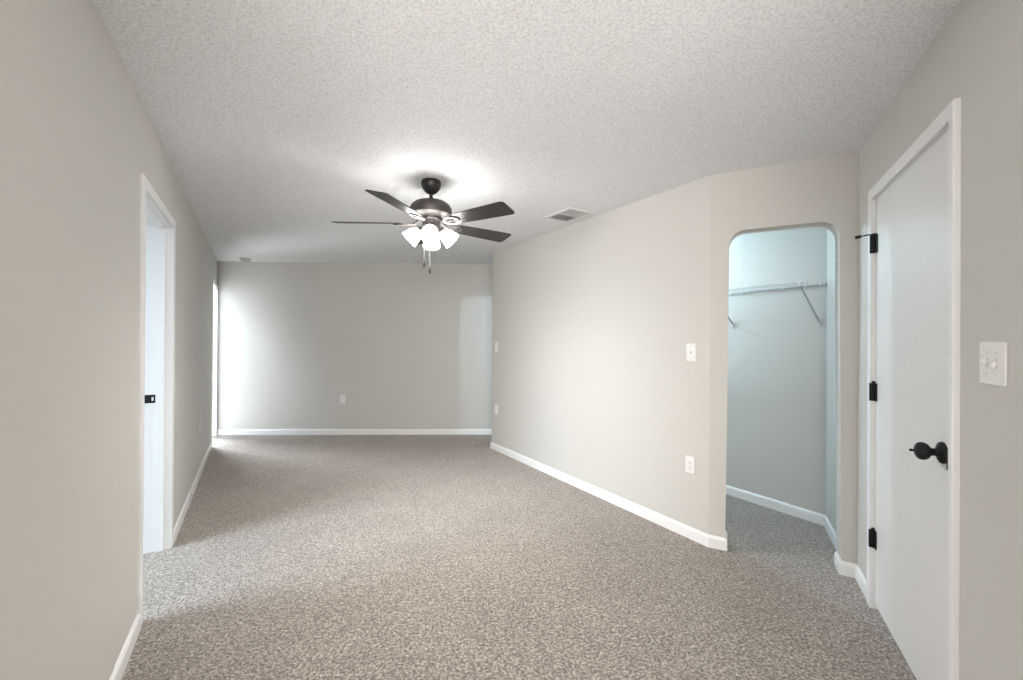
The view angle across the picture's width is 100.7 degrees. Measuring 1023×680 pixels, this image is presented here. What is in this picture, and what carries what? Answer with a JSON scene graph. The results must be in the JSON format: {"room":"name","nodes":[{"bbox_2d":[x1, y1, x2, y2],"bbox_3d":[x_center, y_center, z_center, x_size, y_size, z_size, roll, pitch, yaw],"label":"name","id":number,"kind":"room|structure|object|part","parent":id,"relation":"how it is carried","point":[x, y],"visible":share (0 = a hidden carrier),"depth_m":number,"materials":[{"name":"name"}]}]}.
{"room":"empty bedroom","nodes":[
{"label":"empty bedroom","id":0,"kind":"room"},
{"bbox_2d":[0,0,216,679],"bbox_3d":[-2.421,0.115,2.997,0.125,2.440,6.856,0,0,-31],"label":"wall","id":1,"kind":"structure","parent":0,"point":[78,138],"depth_m":1.25,"materials":[{"name":"beige paint"}]},
{"bbox_2d":[109,613,140,679],"bbox_3d":[-1.154,1.299,1.027,0.013,0.078,2.170,0,0,-31],"label":"baseboard","id":2,"kind":"structure","parent":1,"relation":"attached to","point":[118,671],"depth_m":1.75,"materials":[{"name":"white paint"}]},
{"bbox_2d":[137,173,175,624],"bbox_3d":[-2.017,0.281,2.328,0.145,2.110,0.948,0,0,-31],"label":"door frame","id":3,"kind":"structure","parent":1,"relation":"attached to","point":[157,225],"depth_m":2.67,"materials":[{"name":"white paint"}]},
{"bbox_3d":[-2.269,0.370,2.658,0.056,0.052,0.003,0,0,-31],"label":"strike plate","id":4,"kind":"part","parent":3,"relation":"part of","materials":[{"name":"black metal"}]},
{"bbox_2d":[173,442,211,543],"bbox_3d":[-2.959,1.295,4.002,0.013,0.078,2.886,0,0,-31],"label":"baseboard","id":5,"kind":"structure","parent":1,"relation":"attached to","point":[183,512],"depth_m":3.48,"materials":[{"name":"white paint"}]},
{"bbox_2d":[211,278,217,441],"bbox_3d":[-3.972,0.282,5.559,0.143,2.100,0.825,0,0,-31],"label":"door frame","id":6,"kind":"structure","parent":1,"relation":"attached to","point":[214,330],"depth_m":5.88,"materials":[{"name":"white paint"}]},
{"bbox_2d":[217,261,492,428],"bbox_3d":[-1.549,0.127,6.106,5.500,2.440,0.120,0,0,-2],"label":"wall","id":7,"kind":"structure","parent":0,"point":[406,346],"depth_m":6.02,"materials":[{"name":"beige paint"}]},
{"bbox_2d":[340,395,344,402],"bbox_3d":[-2.394,0.837,6.012,0.072,0.117,0.009,0,0,-2],"label":"power outlet","id":8,"kind":"object","parent":7,"relation":"attached to","point":[342,397],"visible":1,"depth_m":6.01,"materials":[{"name":"white plastic"}]},
{"bbox_2d":[217,429,491,434],"bbox_3d":[-1.604,1.308,6.032,5.100,0.078,0.017,0,0,-2],"label":"baseboard","id":9,"kind":"structure","parent":7,"relation":"attached to","point":[219,431],"depth_m":6.01,"materials":[{"name":"white paint"}]},
{"bbox_2d":[121,435,916,679],"bbox_3d":[-1.508,1.389,2.397,9.400,0.100,9.200,0,0,0],"label":"floor","id":10,"kind":"structure","parent":0,"point":[291,557],"depth_m":2.36,"materials":[{"name":"beige carpet"}]},
{"bbox_2d":[94,0,959,263],"bbox_3d":[-0.599,-1.147,2.103,7.411,0.100,8.400,0,0,0],"label":"ceiling","id":11,"kind":"structure","parent":0,"point":[274,120],"depth_m":1.92,"materials":[{"name":"white paint"}]},
{"bbox_2d":[239,258,251,261],"bbox_3d":[-3.614,-1.088,5.757,0.144,0.035,0.144,0,0,0],"label":"smoke detector","id":12,"kind":"object","parent":11,"relation":"attached to","point":[241,259],"visible":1,"depth_m":5.72,"materials":[{"name":"grey plastic"}]},
{"bbox_2d":[331,178,514,273],"bbox_3d":[-0.597,-0.771,2.917,1.232,0.647,1.279,0,0,0],"label":"ceiling fan","id":13,"kind":"object","parent":11,"relation":"hanging from","point":[432,212],"visible":1,"depth_m":2.84,"materials":[{"name":"brown metal"}]},
{"bbox_3d":[-0.986,-0.803,2.908,0.451,0.041,0.146,0,0,-2],"label":"blade","id":14,"kind":"part","parent":13,"relation":"part of","materials":[{"name":"brown wood"}]},
{"bbox_3d":[-0.675,-0.802,2.508,0.146,0.041,0.451,0,0,16],"label":"blade","id":15,"kind":"part","parent":13,"relation":"part of","materials":[{"name":"brown wood"}]},
{"bbox_3d":[-0.680,-0.706,2.904,0.131,0.130,0.122,0,0,-8],"label":"lamp shade","id":16,"kind":"part","parent":13,"relation":"part of","materials":[{"name":"white glass"}]},
{"bbox_3d":[-0.702,-0.800,3.327,0.146,0.041,0.451,0,0,-20],"label":"blade","id":17,"kind":"part","parent":13,"relation":"part of","materials":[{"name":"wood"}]},
{"bbox_3d":[-0.538,-0.705,2.798,0.122,0.130,0.131,0,0,-8],"label":"lamp shade","id":18,"kind":"part","parent":13,"relation":"part of","materials":[{"name":"white glass"}]},
{"bbox_3d":[-0.541,-0.725,2.817,0.046,0.059,0.060,0,0,-8],"label":"bulb","id":19,"kind":"part","parent":13,"relation":"part of","materials":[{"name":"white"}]},
{"bbox_3d":[-0.573,-0.705,3.045,0.122,0.130,0.131,0,0,-8],"label":"lamp shade","id":20,"kind":"part","parent":13,"relation":"part of","materials":[{"name":"white glass"}]},
{"bbox_3d":[-0.432,-0.704,2.939,0.131,0.130,0.122,0,0,-8],"label":"lamp shade","id":21,"kind":"part","parent":13,"relation":"part of","materials":[{"name":"white glass"}]},
{"bbox_3d":[-0.199,-0.799,2.680,0.451,0.041,0.146,0,0,34],"label":"blade","id":22,"kind":"part","parent":13,"relation":"part of","materials":[{"name":"brown wood"}]},
{"bbox_3d":[-0.216,-0.798,3.186,0.451,0.041,0.146,0,0,-38],"label":"blade","id":23,"kind":"part","parent":13,"relation":"part of","materials":[{"name":"brown wood"}]},
{"bbox_2d":[544,207,592,221],"bbox_3d":[0.492,-1.081,3.680,0.262,0.011,0.345,0,0,-32],"label":"ceiling vent","id":24,"kind":"object","parent":11,"relation":"in","point":[569,214],"visible":1,"depth_m":3.67,"materials":[{"name":"white metal"}]},
{"bbox_2d":[491,175,710,534],"bbox_3d":[0.578,0.135,4.075,0.115,2.440,2.956,0,0,-32],"label":"wall","id":25,"kind":"structure","parent":0,"point":[594,319],"depth_m":3.50,"materials":[{"name":"beige paint"}]},
{"bbox_2d":[495,342,497,351],"bbox_3d":[-0.191,0.088,5.200,0.020,0.119,0.072,0,0,-31],"label":"switch plate","id":26,"kind":"object","parent":25,"relation":"attached to","point":[496,343],"visible":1,"depth_m":5.20,"materials":[{"name":"white plastic"}]},
{"bbox_2d":[490,442,726,550],"bbox_3d":[0.625,1.316,4.054,0.213,0.078,3.068,0,0,-32],"label":"baseboard","id":27,"kind":"structure","parent":25,"relation":"attached to","point":[720,543],"depth_m":3.37,"materials":[{"name":"white paint"}]},
{"bbox_2d":[685,455,694,474],"bbox_3d":[1.221,0.856,2.901,0.009,0.117,0.072,0,0,-32],"label":"power outlet","id":28,"kind":"object","parent":25,"relation":"attached to","point":[689,461],"visible":1,"depth_m":2.90,"materials":[{"name":"white plastic"}]},
{"bbox_2d":[686,343,695,360],"bbox_3d":[1.224,0.084,2.897,0.016,0.120,0.074,0,0,-31],"label":"cable jack plate","id":29,"kind":"object","parent":25,"relation":"attached to","point":[690,347],"visible":1,"depth_m":2.89,"materials":[{"name":"white plastic"}]},
{"bbox_2d":[726,227,826,514],"bbox_3d":[1.373,0.141,4.762,0.120,2.440,4.000,0,0,-31],"label":"wall","id":30,"kind":"structure","parent":0,"point":[776,450],"depth_m":3.38,"materials":[{"name":"beige paint"}]},
{"bbox_2d":[728,280,826,327],"bbox_3d":[1.397,-0.266,4.308,0.316,0.311,3.000,0,0,-31],"label":"wire shelf","id":31,"kind":"object","parent":30,"relation":"attached to","point":[799,285],"visible":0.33,"depth_m":3.19,"materials":[{"name":"grey metal"}]},
{"bbox_3d":[1.397,-0.407,4.315,0.006,0.006,2.988,0,0,-31],"label":"rod","id":32,"kind":"part","parent":31,"relation":"part of","materials":[{"name":"white metal"}]},
{"bbox_3d":[1.520,-0.407,4.389,0.008,0.008,2.988,0,0,-31],"label":"rail","id":33,"kind":"part","parent":31,"relation":"part of","materials":[{"name":"grey metal"}]},
{"bbox_2d":[726,485,836,550],"bbox_3d":[1.527,1.322,4.316,0.472,0.078,3.599,0,0,-23],"label":"baseboard","id":34,"kind":"structure","parent":30,"relation":"attached to","point":[802,513],"depth_m":3.32,"materials":[{"name":"white paint"}]},
{"bbox_2d":[709,152,858,563],"bbox_3d":[1.704,0.138,2.646,0.840,2.440,0.125,0,0,28],"label":"wall","id":35,"kind":"structure","parent":0,"point":[823,192],"depth_m":2.57,"materials":[{"name":"beige paint"}]},
{"bbox_2d":[834,551,866,599],"bbox_3d":[1.908,1.319,2.382,0.085,0.078,0.393,0,0,27],"label":"baseboard","id":36,"kind":"structure","parent":35,"relation":"attached to","point":[844,568],"depth_m":2.43,"materials":[{"name":"white paint"}]},
{"bbox_2d":[826,229,836,534],"bbox_3d":[2.209,0.141,2.838,0.070,2.440,0.710,0,0,27],"label":"wall","id":37,"kind":"structure","parent":0,"point":[831,514],"depth_m":2.96,"materials":[{"name":"beige paint"}]},
{"bbox_2d":[857,0,1022,679],"bbox_3d":[1.459,0.133,1.282,0.120,2.440,2.520,0,0,27],"label":"wall","id":38,"kind":"structure","parent":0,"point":[976,57],"depth_m":1.23,"materials":[{"name":"beige paint"}]},
{"bbox_2d":[855,129,947,679],"bbox_3d":[1.619,0.305,1.779,0.125,2.046,0.875,0,0,27],"label":"door","id":39,"kind":"structure","parent":38,"relation":"in","point":[909,537],"depth_m":1.68,"materials":[{"name":"white paint"}]},
{"bbox_3d":[1.447,0.387,1.470,0.076,0.075,0.075,0,0,27],"label":"knob","id":40,"kind":"part","parent":39,"relation":"part of","materials":[{"name":"black metal"}]},
{"bbox_2d":[867,97,960,679],"bbox_3d":[1.687,0.293,1.745,0.140,2.125,0.951,0,0,27],"label":"door frame","id":41,"kind":"structure","parent":38,"relation":"attached to","point":[949,118],"depth_m":1.36,"materials":[{"name":"white paint"}]},
{"bbox_2d":[979,342,1007,386],"bbox_3d":[1.327,0.064,1.177,0.020,0.119,0.130,0,0,27],"label":"switch plate","id":42,"kind":"object","parent":38,"relation":"attached to","point":[993,355],"visible":1,"depth_m":1.16,"materials":[{"name":"white plastic"}]}
]}

